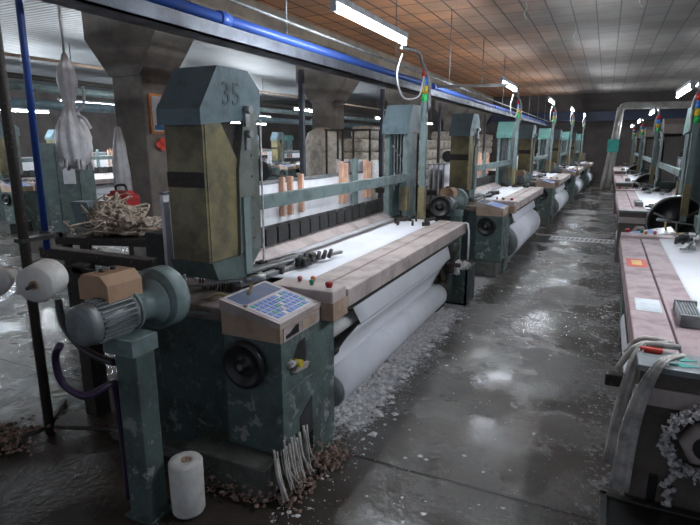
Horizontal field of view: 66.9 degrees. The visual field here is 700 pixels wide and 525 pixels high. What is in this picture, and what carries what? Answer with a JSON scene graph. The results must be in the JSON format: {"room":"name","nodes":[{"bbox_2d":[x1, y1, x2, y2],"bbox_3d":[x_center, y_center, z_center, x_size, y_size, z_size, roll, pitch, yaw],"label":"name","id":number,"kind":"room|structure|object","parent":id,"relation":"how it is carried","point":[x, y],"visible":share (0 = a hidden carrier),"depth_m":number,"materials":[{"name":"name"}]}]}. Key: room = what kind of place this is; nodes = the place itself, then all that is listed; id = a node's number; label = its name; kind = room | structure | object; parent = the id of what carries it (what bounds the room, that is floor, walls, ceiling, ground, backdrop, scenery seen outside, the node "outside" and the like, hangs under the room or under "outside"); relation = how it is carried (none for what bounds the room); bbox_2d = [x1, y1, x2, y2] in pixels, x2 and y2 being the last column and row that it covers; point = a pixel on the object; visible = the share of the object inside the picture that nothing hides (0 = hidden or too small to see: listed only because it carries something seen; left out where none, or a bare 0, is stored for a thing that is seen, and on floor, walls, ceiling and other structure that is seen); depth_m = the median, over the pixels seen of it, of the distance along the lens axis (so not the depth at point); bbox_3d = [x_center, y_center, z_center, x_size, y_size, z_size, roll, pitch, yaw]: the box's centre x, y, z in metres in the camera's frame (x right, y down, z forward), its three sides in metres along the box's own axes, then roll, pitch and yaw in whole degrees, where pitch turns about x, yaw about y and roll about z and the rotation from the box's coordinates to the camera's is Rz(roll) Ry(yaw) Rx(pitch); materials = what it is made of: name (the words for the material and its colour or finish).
{"room":"textile factory","nodes":[
{"label":"textile factory","id":0,"kind":"room"},
{"bbox_2d":[0,89,116,156],"bbox_3d":[-14.802,-4.681,19.846,0.200,3.900,30.200,6,14,25],"label":"wall","id":1,"kind":"structure","parent":0,"point":[103,125],"depth_m":23.16,"materials":[{"name":"concrete"}]},
{"bbox_2d":[0,0,385,104],"bbox_3d":[-7.638,-5.911,16.094,15.650,0.150,30.200,6,14,25],"label":"ceiling","id":2,"kind":"structure","parent":0,"point":[41,18],"depth_m":13.51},
{"bbox_2d":[7,72,378,117],"bbox_3d":[-2.962,-4.886,16.211,0.100,0.100,25.000,6,14,25],"label":"pipe","id":3,"kind":"object","parent":2,"relation":"hanging from","point":[9,74],"visible":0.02,"depth_m":11.10,"materials":[{"name":"metal"}]},
{"bbox_2d":[8,81,379,122],"bbox_3d":[-2.510,-4.615,16.053,0.140,0.140,25.000,6,14,25],"label":"pipe","id":4,"kind":"object","parent":2,"relation":"hanging from","point":[13,85],"visible":0.48,"depth_m":10.61,"materials":[{"name":"metal"}]},
{"bbox_2d":[4,52,385,110],"bbox_3d":[-2.058,-4.987,15.750,0.060,0.060,25.000,6,14,25],"label":"pipe","id":5,"kind":"object","parent":2,"relation":"hanging from","point":[6,53],"visible":0.48,"depth_m":9.79,"materials":[{"name":"metal"}]},
{"bbox_2d":[11,98,379,127],"bbox_3d":[-3.323,-4.485,16.477,0.180,0.180,25.000,6,14,25],"label":"pipe","id":6,"kind":"object","parent":2,"relation":"hanging from","point":[15,102],"visible":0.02,"depth_m":11.58,"materials":[{"name":"metal"}]},
{"bbox_2d":[0,182,623,524],"bbox_3d":[-1.605,-1.356,14.195,29.000,0.100,30.200,6,14,25],"label":"floor","id":7,"kind":"structure","parent":0,"point":[71,477],"depth_m":3.46,"materials":[{"name":"concrete"}]},
{"bbox_2d":[0,415,58,473],"bbox_3d":[-2.048,1.038,3.144,0.558,0.091,0.518,6,14,25],"label":"pile","id":8,"kind":"object","parent":7,"relation":"on","point":[21,431],"visible":0.92,"depth_m":3.17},
{"bbox_2d":[0,0,112,446],"bbox_3d":[-1.764,-0.828,2.762,0.790,3.900,0.712,6,14,25],"label":"stand","id":9,"kind":"object","parent":7,"relation":"on","point":[77,269],"visible":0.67,"depth_m":3.06,"materials":[{"name":"metal"}]},
{"bbox_2d":[16,258,68,301],"bbox_3d":[-1.642,0.094,2.830,0.200,0.205,0.187,0,13,0],"label":"cone","id":10,"kind":"object","parent":9,"relation":"on","point":[50,277],"visible":0.98,"depth_m":2.76,"materials":[{"name":"fabric"}]},
{"bbox_2d":[0,123,114,232],"bbox_3d":[-6.723,-2.096,12.382,2.120,2.140,3.920,6,14,25],"label":"weaving loom","id":11,"kind":"object","parent":7,"relation":"on","point":[103,164],"visible":0.33,"depth_m":10.86,"materials":[{"name":"green"}]},
{"bbox_2d":[0,123,19,137],"bbox_3d":[-7.072,-2.679,10.787,0.290,0.300,0.520,6,14,25],"label":"hood","id":12,"kind":"object","parent":11,"relation":"attached to","point":[17,132],"depth_m":10.87,"materials":[{"name":"paint"}]},
{"bbox_2d":[39,143,96,233],"bbox_3d":[-5.458,-1.416,10.254,0.800,1.750,0.625,0,13,0],"label":"tall cabinet","id":13,"kind":"object","parent":7,"relation":"on","point":[63,187],"visible":0.41,"depth_m":9.98,"materials":[{"name":"metal"}]},
{"bbox_2d":[44,130,112,154],"bbox_3d":[-8.585,-3.287,17.666,2.120,2.140,3.920,6,14,25],"label":"weaving loom","id":14,"kind":"object","parent":7,"relation":"on","point":[49,137],"visible":0.03,"depth_m":15.91,"materials":[{"name":"green"}]},
{"bbox_2d":[55,230,145,307],"bbox_3d":[-2.147,0.192,4.989,0.950,0.930,0.440,2,13,8],"label":"bench","id":15,"kind":"object","parent":7,"relation":"on","point":[84,241],"visible":0.3,"depth_m":4.71,"materials":[{"name":"metal"}]},
{"bbox_2d":[70,200,99,233],"bbox_3d":[-2.433,-0.430,4.962,0.300,0.285,0.160,6,14,25],"label":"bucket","id":16,"kind":"object","parent":15,"relation":"on","point":[77,210],"visible":0.4,"depth_m":4.89,"materials":[{"name":"paint"}]},
{"bbox_2d":[63,192,161,236],"bbox_3d":[-2.079,-0.434,4.773,0.920,0.380,0.791,2,13,10],"label":"tangled yarn","id":17,"kind":"object","parent":15,"relation":"on","point":[117,217],"visible":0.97,"depth_m":4.71},
{"bbox_2d":[81,228,133,254],"bbox_3d":[-2.323,-0.008,6.171,1.350,0.800,0.700,6,14,25],"label":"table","id":18,"kind":"object","parent":7,"relation":"on","point":[131,249],"visible":0.12,"depth_m":6.67,"materials":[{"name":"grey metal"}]},
{"bbox_2d":[106,184,140,207],"bbox_3d":[-2.555,-0.633,5.971,0.360,0.508,0.223,6,14,25],"label":"canister","id":19,"kind":"object","parent":18,"relation":"on","point":[135,200],"visible":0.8,"depth_m":5.89,"materials":[{"name":"plastic"}]},
{"bbox_2d":[51,265,189,524],"bbox_3d":[-1.077,0.606,2.529,0.650,1.205,0.537,-3,13,-14],"label":"motor","id":20,"kind":"object","parent":7,"relation":"on","point":[119,299],"visible":1,"depth_m":2.41,"materials":[{"name":"green paint"}]},
{"bbox_2d":[81,0,192,256],"bbox_3d":[-2.803,-1.704,7.326,1.240,3.600,0.690,6,14,25],"label":"concrete pillar","id":21,"kind":"structure","parent":7,"relation":"on","point":[140,61],"depth_m":6.96,"materials":[{"name":"concrete"}]},
{"bbox_2d":[113,126,132,190],"bbox_3d":[-3.034,-1.309,7.032,0.228,0.960,0.232,-7,14,-28],"label":"sack","id":22,"kind":"object","parent":21,"relation":"hanging from","point":[121,168],"visible":0.72,"depth_m":6.96,"materials":[{"name":"fabric"}]},
{"bbox_2d":[148,93,164,133],"bbox_3d":[-2.529,-1.995,7.139,0.035,0.510,0.420,6,14,25],"label":"notice board","id":23,"kind":"object","parent":21,"relation":"attached to","point":[153,99],"visible":0.27,"depth_m":7.00,"materials":[{"name":"paper"}]},
{"bbox_2d":[168,451,205,519],"bbox_3d":[-0.782,1.071,2.549,0.160,0.285,0.160,6,14,25],"label":"cone","id":24,"kind":"object","parent":7,"relation":"on","point":[185,468],"visible":1,"depth_m":2.49,"materials":[{"name":"fabric"}]},
{"bbox_2d":[39,65,469,502],"bbox_3d":[-0.385,-0.328,4.547,2.148,2.140,4.011,6,14,25],"label":"weaving loom","id":25,"kind":"object","parent":7,"relation":"on","point":[273,271],"depth_m":3.01,"materials":[{"name":"green paint"}]},
{"bbox_2d":[156,65,259,124],"bbox_3d":[-0.767,-0.903,2.913,0.292,0.300,0.520,6,14,25],"label":"hood","id":26,"kind":"object","parent":25,"relation":"attached to","point":[214,94],"depth_m":2.76,"materials":[{"name":"paint"}]},
{"bbox_2d":[273,424,318,502],"bbox_3d":[-0.280,1.015,2.712,0.102,0.253,0.332,6,14,25],"label":"tassel","id":27,"kind":"object","parent":25,"relation":"hanging from","point":[290,448],"visible":0.99,"depth_m":2.69,"materials":[{"name":"fabric"}]},
{"bbox_2d":[291,360,309,372],"bbox_3d":[-0.255,0.538,2.740,0.022,0.045,0.160,6,14,25],"label":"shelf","id":28,"kind":"object","parent":25,"relation":"attached to","point":[295,369],"depth_m":2.72,"materials":[{"name":"beige paint"}]},
{"bbox_2d":[382,104,420,133],"bbox_3d":[0.575,-1.528,5.682,0.290,0.300,0.520,6,14,25],"label":"hood","id":29,"kind":"object","parent":25,"relation":"attached to","point":[398,119],"depth_m":5.51,"materials":[{"name":"paint"}]},
{"bbox_2d":[396,45,430,219],"bbox_3d":[0.624,-1.166,5.174,0.108,1.739,0.787,6,14,25],"label":"lamp post","id":30,"kind":"object","parent":25,"relation":"attached to","point":[426,80],"visible":0.93,"depth_m":5.43,"materials":[{"name":"metal"}]},
{"bbox_2d":[329,0,407,45],"bbox_3d":[0.188,-1.813,4.025,0.052,0.103,1.400,6,14,25],"label":"lamp","id":31,"kind":"object","parent":30,"relation":"attached to","point":[347,5],"visible":1,"depth_m":3.88,"materials":[{"name":"white"}]},
{"bbox_2d":[258,135,292,159],"bbox_3d":[-4.223,-5.316,26.660,2.120,2.140,3.920,6,14,25],"label":"weaving loom","id":32,"kind":"object","parent":7,"relation":"on","point":[288,139],"visible":0.15,"depth_m":27.58,"materials":[{"name":"green"}]},
{"bbox_2d":[205,434,356,512],"bbox_3d":[-0.357,1.108,2.784,0.986,0.114,0.534,-5,14,-22],"label":"pile","id":33,"kind":"object","parent":7,"relation":"on","point":[331,461],"visible":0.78,"depth_m":2.74,"materials":[{"name":"brown"}]},
{"bbox_2d":[265,132,299,180],"bbox_3d":[-2.361,-4.124,21.376,2.120,2.140,3.920,6,14,25],"label":"weaving loom","id":34,"kind":"object","parent":7,"relation":"on","point":[286,163],"visible":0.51,"depth_m":19.80,"materials":[{"name":"green"}]},
{"bbox_2d":[270,132,284,139],"bbox_3d":[-2.710,-4.707,19.781,0.290,0.300,0.520,6,14,25],"label":"hood","id":35,"kind":"object","parent":34,"relation":"attached to","point":[275,135],"depth_m":19.63,"materials":[{"name":"paint"}]},
{"bbox_2d":[298,69,305,175],"bbox_3d":[-0.595,-1.069,6.739,0.140,2.620,0.140,6,14,25],"label":"post","id":36,"kind":"object","parent":7,"relation":"on","point":[301,86],"visible":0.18,"depth_m":6.56,"materials":[{"name":"metal"}]},
{"bbox_2d":[306,127,341,175],"bbox_3d":[-0.541,-1.687,10.774,0.876,2.050,0.884,-8,15,-32],"label":"pile","id":37,"kind":"object","parent":7,"relation":"on","point":[315,139],"visible":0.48,"depth_m":10.33,"materials":[{"name":"fabric"}]},
{"bbox_2d":[296,53,359,139],"bbox_3d":[-0.493,-2.777,12.088,1.240,3.600,0.690,6,14,25],"label":"concrete pillar","id":38,"kind":"structure","parent":7,"relation":"on","point":[328,93],"depth_m":11.64,"materials":[{"name":"concrete"}]},
{"bbox_2d":[324,129,379,198],"bbox_3d":[0.057,-1.397,9.637,0.900,1.985,0.500,6,14,25],"label":"rack","id":39,"kind":"object","parent":7,"relation":"on","point":[325,130],"visible":0.36,"depth_m":9.42,"materials":[{"name":"metal"}]},
{"bbox_2d":[368,159,378,177],"bbox_3d":[0.383,-1.612,9.431,0.260,0.435,0.260,6,14,25],"label":"cone","id":40,"kind":"object","parent":39,"relation":"on","point":[375,163],"visible":0.27,"depth_m":9.32,"materials":[{"name":"fabric"}]},
{"bbox_2d":[379,89,384,197],"bbox_3d":[0.538,-1.596,9.075,0.140,2.620,0.140,6,14,25],"label":"post","id":41,"kind":"object","parent":7,"relation":"on","point":[382,91],"visible":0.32,"depth_m":8.95,"materials":[{"name":"metal"}]},
{"bbox_2d":[334,307,469,436],"bbox_3d":[0.398,0.751,4.574,0.829,0.020,2.789,6,14,25],"label":"debris","id":42,"kind":"object","parent":7,"relation":"on","point":[345,415],"visible":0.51,"depth_m":4.07,"materials":[{"name":"fabric"}]},
{"bbox_2d":[386,88,421,105],"bbox_3d":[1.816,-3.852,16.849,1.240,3.600,0.690,6,14,25],"label":"concrete pillar","id":43,"kind":"structure","parent":7,"relation":"on","point":[393,97],"depth_m":16.33,"materials":[{"name":"concrete"}]},
{"bbox_2d":[269,194,605,524],"bbox_3d":[4.528,-0.700,11.031,1.477,0.009,20.012,6,14,25],"label":"lint","id":44,"kind":"object","parent":7,"relation":"on","point":[533,433],"depth_m":3.27},
{"bbox_2d":[437,103,441,162],"bbox_3d":[2.014,-2.282,12.117,0.140,2.620,0.140,6,14,25],"label":"post","id":45,"kind":"object","parent":7,"relation":"on","point":[440,104],"visible":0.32,"depth_m":11.95,"materials":[{"name":"metal"}]},
{"bbox_2d":[417,186,468,259],"bbox_3d":[1.270,-0.395,6.965,0.650,1.205,0.537,-3,13,-12],"label":"motor","id":46,"kind":"object","parent":7,"relation":"on","point":[458,198],"visible":0.56,"depth_m":6.80,"materials":[{"name":"green paint"}]},
{"bbox_2d":[435,94,469,131],"bbox_3d":[4.126,-4.925,21.611,1.240,3.600,0.690,6,14,25],"label":"concrete pillar","id":47,"kind":"structure","parent":7,"relation":"on","point":[448,110],"depth_m":21.13,"materials":[{"name":"concrete"}]},
{"bbox_2d":[375,113,543,277],"bbox_3d":[1.971,-1.317,8.931,2.120,2.140,3.920,6,14,26],"label":"weaving loom","id":48,"kind":"object","parent":7,"relation":"on","point":[500,218],"visible":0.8,"depth_m":7.41,"materials":[{"name":"green paint"}]},
{"bbox_2d":[449,113,479,135],"bbox_3d":[1.593,-1.902,7.343,0.290,0.300,0.520,6,14,26],"label":"hood","id":49,"kind":"object","parent":48,"relation":"attached to","point":[468,124],"depth_m":7.18,"materials":[{"name":"paint"}]},
{"bbox_2d":[496,122,515,137],"bbox_3d":[2.993,-2.521,10.085,0.290,0.300,0.520,6,14,26],"label":"hood","id":50,"kind":"object","parent":48,"relation":"attached to","point":[505,129],"depth_m":9.91,"materials":[{"name":"green paint"}]},
{"bbox_2d":[510,90,521,185],"bbox_3d":[2.971,-2.188,9.589,0.108,1.789,0.787,6,14,25],"label":"lamp post","id":51,"kind":"object","parent":48,"relation":"attached to","point":[518,115],"visible":0.89,"depth_m":9.85,"materials":[{"name":"metal"}]},
{"bbox_2d":[444,259,474,305],"bbox_3d":[1.181,0.199,6.029,0.385,0.459,0.493,6,14,25],"label":"crate","id":52,"kind":"object","parent":7,"relation":"on","point":[463,278],"visible":0.46,"depth_m":5.85,"materials":[{"name":"green paint"}]},
{"bbox_2d":[467,103,492,133],"bbox_3d":[6.435,-5.999,26.372,1.240,3.600,0.690,6,14,25],"label":"concrete pillar","id":53,"kind":"structure","parent":7,"relation":"on","point":[481,114],"depth_m":25.81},
{"bbox_2d":[501,169,531,184],"bbox_3d":[3.618,-1.392,11.386,0.650,1.205,0.537,-3,13,-12],"label":"motor","id":54,"kind":"object","parent":7,"relation":"on","point":[523,177],"visible":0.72,"depth_m":11.16,"materials":[{"name":"green paint"}]},
{"bbox_2d":[487,125,570,225],"bbox_3d":[4.318,-2.314,13.352,2.120,2.140,3.920,6,14,26],"label":"weaving loom","id":55,"kind":"object","parent":7,"relation":"on","point":[555,196],"visible":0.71,"depth_m":11.77,"materials":[{"name":"green"}]},
{"bbox_2d":[518,125,535,138],"bbox_3d":[3.941,-2.899,11.764,0.290,0.300,0.520,6,14,26],"label":"hood","id":56,"kind":"object","parent":55,"relation":"attached to","point":[526,131],"depth_m":11.59,"materials":[{"name":"paint"}]},
{"bbox_2d":[538,128,551,139],"bbox_3d":[5.340,-3.518,14.506,0.290,0.300,0.520,6,14,26],"label":"hood","id":57,"kind":"object","parent":55,"relation":"attached to","point":[544,133],"depth_m":14.33,"materials":[{"name":"green paint"}]},
{"bbox_2d":[548,105,556,172],"bbox_3d":[5.319,-3.233,13.998,0.108,1.889,0.787,6,14,25],"label":"lamp post","id":58,"kind":"object","parent":55,"relation":"attached to","point":[553,121],"visible":0.87,"depth_m":14.26,"materials":[{"name":"metal"}]},
{"bbox_2d":[534,130,584,202],"bbox_3d":[6.666,-3.311,17.772,2.120,2.140,3.920,6,14,26],"label":"weaving loom","id":59,"kind":"object","parent":7,"relation":"on","point":[561,139],"visible":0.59,"depth_m":16.26,"materials":[{"name":"green"}]},
{"bbox_2d":[550,130,561,139],"bbox_3d":[6.288,-3.896,16.184,0.290,0.300,0.520,6,14,26],"label":"hood","id":60,"kind":"object","parent":59,"relation":"attached to","point":[557,133],"depth_m":15.99,"materials":[{"name":"paint"}]},
{"bbox_2d":[568,111,574,164],"bbox_3d":[7.666,-4.269,18.410,0.108,1.969,0.787,6,14,25],"label":"lamp post","id":61,"kind":"object","parent":59,"relation":"attached to","point":[573,116],"visible":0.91,"depth_m":18.67,"materials":[{"name":"metal"}]},
{"bbox_2d":[561,133,593,189],"bbox_3d":[9.013,-4.308,22.192,2.120,2.140,3.920,6,14,26],"label":"weaving loom","id":62,"kind":"object","parent":7,"relation":"on","point":[586,176],"visible":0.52,"depth_m":20.70,"materials":[{"name":"green"}]},
{"bbox_2d":[549,236,614,243],"bbox_3d":[4.279,-0.421,9.783,1.113,0.014,0.380,6,14,25],"label":"drain grate","id":63,"kind":"object","parent":7,"relation":"on","point":[564,238],"visible":1,"depth_m":9.77,"materials":[{"name":"grey metal"}]},
{"bbox_2d":[612,129,644,196],"bbox_3d":[9.411,-3.035,16.548,2.104,2.140,3.920,6,14,25],"label":"weaving loom","id":64,"kind":"object","parent":7,"relation":"on","point":[619,169],"visible":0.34,"depth_m":17.12,"materials":[{"name":"green"}]},
{"bbox_2d":[636,118,644,173],"bbox_3d":[8.184,-3.273,14.973,0.104,1.538,0.338,6,14,25],"label":"lamp post","id":65,"kind":"object","parent":64,"relation":"attached to","point":[642,124],"visible":0.85,"depth_m":14.81,"materials":[{"name":"metal"}]},
{"bbox_2d":[599,101,691,189],"bbox_3d":[11.624,-4.133,19.002,4.619,3.222,0.362,6,14,25],"label":"air duct","id":66,"kind":"object","parent":7,"relation":"on","point":[607,176],"visible":0.94,"depth_m":19.47,"materials":[{"name":"metal"}]},
{"bbox_2d":[607,139,618,151],"bbox_3d":[9.733,-4.321,19.611,0.380,0.460,0.070,6,14,25],"label":"sheet","id":67,"kind":"object","parent":66,"relation":"attached to","point":[613,144],"visible":1,"depth_m":19.58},
{"bbox_2d":[613,122,682,218],"bbox_3d":[7.203,-2.024,12.063,2.104,2.140,3.920,6,14,25],"label":"weaving loom","id":68,"kind":"object","parent":7,"relation":"on","point":[621,180],"visible":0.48,"depth_m":11.96,"materials":[{"name":"green"}]},
{"bbox_2d":[644,127,653,138],"bbox_3d":[7.545,-3.236,13.257,0.290,0.300,0.520,6,14,25],"label":"hood","id":69,"kind":"object","parent":68,"relation":"attached to","point":[648,134],"depth_m":13.08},
{"bbox_2d":[649,108,660,187],"bbox_3d":[6.003,-2.259,10.476,0.104,1.538,0.338,6,14,25],"label":"lamp post","id":70,"kind":"object","parent":68,"relation":"attached to","point":[658,117],"visible":0.95,"depth_m":10.31,"materials":[{"name":"metal"}]},
{"bbox_2d":[598,490,699,524],"bbox_3d":[1.184,1.175,1.812,0.650,0.410,0.460,6,14,25],"label":"bin","id":71,"kind":"object","parent":7,"relation":"on","point":[613,508],"visible":1,"depth_m":1.97,"materials":[{"name":"metal"}]},
{"bbox_2d":[604,207,699,513],"bbox_3d":[2.736,-0.005,3.115,2.167,2.140,3.916,6,14,25],"label":"weaving loom","id":72,"kind":"object","parent":7,"relation":"on","point":[671,277],"depth_m":2.33,"materials":[{"name":"green paint"}]},
{"bbox_2d":[626,258,647,267],"bbox_3d":[1.984,0.001,3.670,0.125,0.003,0.270,6,14,25],"label":"sticker","id":73,"kind":"object","parent":72,"relation":"on","point":[630,262],"visible":1,"depth_m":3.67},
{"bbox_2d":[601,335,685,492],"bbox_3d":[1.145,0.586,2.091,0.235,0.557,0.308,6,14,25],"label":"rag","id":74,"kind":"object","parent":72,"relation":"hanging from","point":[629,409],"visible":0.95,"depth_m":2.03,"materials":[{"name":"fabric"}]},
{"bbox_2d":[634,297,662,312],"bbox_3d":[1.525,0.217,2.712,0.115,0.002,0.240,6,14,25],"label":"sticker","id":75,"kind":"object","parent":72,"relation":"on","point":[650,305],"visible":1,"depth_m":2.70,"materials":[{"name":"paper"}]},
{"bbox_2d":[639,346,662,353],"bbox_3d":[1.172,0.339,2.065,0.080,0.020,0.030,6,14,25],"label":"clip","id":76,"kind":"object","parent":72,"relation":"attached to","point":[657,350],"visible":0.97,"depth_m":2.05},
{"bbox_2d":[656,404,699,507],"bbox_3d":[1.263,0.777,1.910,0.306,0.558,0.102,6,14,25],"label":"lint collar","id":77,"kind":"object","parent":72,"relation":"attached to","point":[685,417],"visible":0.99,"depth_m":1.91,"materials":[{"name":"fabric"}]},
{"bbox_2d":[668,358,698,367],"bbox_3d":[1.233,0.371,1.964,0.100,0.002,0.104,6,14,25],"label":"sticker","id":78,"kind":"object","parent":72,"relation":"on","point":[683,365],"visible":0.71,"depth_m":1.94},
{"bbox_2d":[614,107,699,264],"bbox_3d":[4.995,-1.012,7.579,2.104,2.140,3.920,6,14,25],"label":"weaving loom","id":79,"kind":"object","parent":7,"relation":"on","point":[637,209],"visible":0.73,"depth_m":6.50,"materials":[{"name":"green"}]},
{"bbox_2d":[660,118,684,137],"bbox_3d":[5.337,-2.224,8.772,0.290,0.300,0.520,6,14,25],"label":"hood","id":80,"kind":"object","parent":79,"relation":"attached to","point":[671,127],"depth_m":8.58,"materials":[{"name":"metal"}]},
{"bbox_2d":[679,81,699,221],"bbox_3d":[3.822,-1.245,5.979,0.104,1.538,0.338,6,14,25],"label":"lamp post","id":81,"kind":"object","parent":79,"relation":"attached to","point":[694,122],"visible":1,"depth_m":5.83,"materials":[{"name":"metal"}]},
{"bbox_2d":[676,79,694,97],"bbox_3d":[4.123,-2.134,6.535,0.052,0.103,1.360,6,14,25],"label":"lamp","id":82,"kind":"object","parent":81,"relation":"attached to","point":[689,85],"visible":1,"depth_m":6.33,"materials":[{"name":"white"}]},
{"bbox_2d":[683,107,699,134],"bbox_3d":[3.994,-1.600,6.003,0.290,0.300,0.520,6,14,25],"label":"hood","id":83,"kind":"object","parent":79,"relation":"attached to","point":[686,127],"depth_m":6.07,"materials":[{"name":"green paint"}]},
{"bbox_3d":[0.088,-0.894,11.313,0.620,0.266,0.495,6,14,25],"label":"bale","id":84,"kind":"object","parent":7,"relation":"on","visible":0},
{"bbox_3d":[0.090,-1.150,11.256,0.620,0.266,0.495,7,14,27],"label":"bale","id":85,"kind":"object","parent":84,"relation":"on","visible":0},
{"bbox_3d":[0.063,-1.412,11.231,0.620,0.266,0.495,6,14,24],"label":"bale","id":86,"kind":"object","parent":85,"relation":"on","visible":0},
{"bbox_3d":[0.083,-1.662,11.148,0.620,0.266,0.495,5,14,22],"label":"bale","id":87,"kind":"object","parent":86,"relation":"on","visible":0},
{"bbox_3d":[0.097,-1.916,11.083,0.620,0.266,0.495,5,14,23],"label":"bale","id":88,"kind":"object","parent":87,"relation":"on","visible":0},
{"bbox_2d":[344,152,368,159],"bbox_3d":[0.101,-2.172,11.028,0.620,0.266,0.495,5,14,22],"label":"bale","id":89,"kind":"object","parent":88,"relation":"on","point":[347,155],"visible":0.34,"depth_m":10.80},
{"bbox_2d":[340,139,368,151],"bbox_3d":[0.095,-2.429,10.974,0.620,0.266,0.495,6,14,24],"label":"bale","id":90,"kind":"object","parent":89,"relation":"on","point":[361,145],"visible":0.64,"depth_m":10.77},
{"bbox_3d":[0.374,-1.001,11.788,0.620,0.266,0.495,6,14,24],"label":"bale","id":91,"kind":"object","parent":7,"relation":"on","visible":0},
{"bbox_3d":[0.311,-1.264,11.762,0.620,0.266,0.495,6,14,25],"label":"bale","id":92,"kind":"object","parent":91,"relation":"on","visible":0},
{"bbox_2d":[371,188,377,199],"bbox_3d":[0.317,-1.514,11.680,0.620,0.266,0.495,5,14,22],"label":"bale","id":93,"kind":"object","parent":92,"relation":"on","point":[374,195],"visible":0.17,"depth_m":11.44},
{"bbox_3d":[0.323,-1.768,11.618,0.620,0.266,0.495,6,14,25],"label":"bale","id":94,"kind":"object","parent":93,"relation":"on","visible":0},
{"bbox_3d":[0.294,-2.029,11.585,0.620,0.266,0.495,6,14,25],"label":"bale","id":95,"kind":"object","parent":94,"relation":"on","visible":0},
{"bbox_2d":[371,151,378,159],"bbox_3d":[0.312,-2.284,11.524,0.620,0.266,0.495,5,14,23],"label":"bale","id":96,"kind":"object","parent":95,"relation":"on","point":[374,155],"visible":0.17,"depth_m":11.30},
{"bbox_2d":[367,139,378,151],"bbox_3d":[0.283,-2.541,11.472,0.620,0.266,0.495,6,14,26],"label":"bale","id":97,"kind":"object","parent":96,"relation":"on","point":[374,143],"visible":0.31,"depth_m":11.31},
{"bbox_2d":[351,126,379,138],"bbox_3d":[0.370,-2.790,11.382,0.620,0.266,0.495,6,14,26],"label":"bale","id":98,"kind":"object","parent":97,"relation":"on","point":[358,134],"visible":0.57,"depth_m":11.18},
{"bbox_3d":[2.885,-2.181,17.019,0.620,0.266,0.495,6,14,25],"label":"bale","id":99,"kind":"object","parent":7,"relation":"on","visible":0},
{"bbox_3d":[2.865,-2.441,16.983,0.620,0.266,0.495,6,14,26],"label":"bale","id":100,"kind":"object","parent":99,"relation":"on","visible":0},
{"bbox_3d":[2.829,-2.702,16.947,0.620,0.266,0.495,5,14,23],"label":"bale","id":101,"kind":"object","parent":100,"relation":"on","visible":0},
{"bbox_3d":[2.879,-2.953,16.870,0.620,0.266,0.495,6,14,23],"label":"bale","id":102,"kind":"object","parent":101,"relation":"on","visible":0},
{"bbox_3d":[2.847,-3.211,16.823,0.620,0.266,0.495,7,14,27],"label":"bale","id":103,"kind":"object","parent":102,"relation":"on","visible":0},
{"bbox_3d":[2.867,-3.464,16.752,0.620,0.266,0.495,6,14,24],"label":"bale","id":104,"kind":"object","parent":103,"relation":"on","visible":0},
{"bbox_2d":[446,140,450,148],"bbox_3d":[2.871,-3.719,16.696,0.620,0.266,0.495,7,14,27],"label":"bale","id":105,"kind":"object","parent":104,"relation":"on","point":[449,141],"visible":0.24,"depth_m":16.50},
{"bbox_2d":[431,131,450,139],"bbox_3d":[2.897,-3.970,16.615,0.620,0.266,0.495,6,14,24],"label":"bale","id":106,"kind":"object","parent":105,"relation":"on","point":[444,134],"visible":0.66,"depth_m":16.40},
{"bbox_3d":[-2.175,0.600,2.959,0.194,1.030,0.528,6,14,25],"label":"stand","id":107,"kind":"object","parent":7,"relation":"on","visible":0},
{"bbox_2d":[0,266,17,295],"bbox_3d":[-1.987,0.093,3.039,0.168,0.170,0.178,2,13,7],"label":"cone","id":108,"kind":"object","parent":107,"relation":"on","point":[8,274],"visible":0.92,"depth_m":2.98,"materials":[{"name":"fabric"}]},
{"bbox_2d":[221,90,697,182],"bbox_3d":[4.810,-6.290,26.981,29.000,3.900,0.200,6,14,25],"label":"wall","id":109,"kind":"structure","parent":0,"point":[597,134],"depth_m":24.21,"materials":[{"name":"paint"}]},
{"bbox_2d":[191,0,492,102],"bbox_3d":[-0.023,-4.972,12.612,1.200,0.450,30.200,6,14,25],"label":"trim","id":110,"kind":"structure","parent":109,"relation":"attached to","point":[237,11],"depth_m":9.97,"materials":[{"name":"metal"}]},
{"bbox_2d":[254,0,699,96],"bbox_3d":[6.011,-4.490,9.794,12.150,0.150,30.200,6,14,25],"label":"ceiling","id":111,"kind":"structure","parent":0,"point":[620,46],"depth_m":11.29,"materials":[{"name":"wood"}]},
{"bbox_2d":[55,5,93,170],"bbox_3d":[-2.579,-2.041,4.753,0.315,2.410,0.340,-7,15,-29],"label":"hanging bag","id":112,"kind":"object","parent":111,"relation":"hanging from","point":[73,137],"visible":1,"depth_m":4.84,"materials":[{"name":"cloth"}]},
{"bbox_2d":[38,0,549,127],"bbox_3d":[3.482,-4.309,12.649,0.170,1.460,26.000,6,14,25],"label":"cable tray","id":113,"kind":"object","parent":111,"relation":"hanging from","point":[143,13],"visible":0.86,"depth_m":3.88,"materials":[{"name":"metal"}]},
{"bbox_2d":[145,0,548,124],"bbox_3d":[3.465,-3.742,12.729,0.104,0.104,25.900,6,14,25],"label":"pipe","id":114,"kind":"object","parent":113,"relation":"on","point":[218,16],"visible":0.76,"depth_m":4.41,"materials":[{"name":"metal"}]},
{"bbox_2d":[227,0,551,122],"bbox_3d":[3.628,-3.784,12.640,0.024,0.064,25.900,6,14,25],"label":"conduit","id":115,"kind":"object","parent":113,"relation":"attached to","point":[232,1],"visible":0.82,"depth_m":4.79,"materials":[{"name":"grey metal"}]},
{"bbox_2d":[437,83,508,87],"bbox_3d":[1.811,-2.629,7.885,1.120,0.082,0.044,9,16,35],"label":"pipe","id":116,"kind":"object","parent":113,"relation":"attached to","point":[500,84],"visible":1,"depth_m":7.85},
{"bbox_2d":[491,109,687,122],"bbox_3d":[12.200,-6.332,22.849,12.000,0.400,0.250,6,14,25],"label":"trim","id":117,"kind":"structure","parent":0,"point":[598,115],"depth_m":23.25,"materials":[{"name":"blue paint"}]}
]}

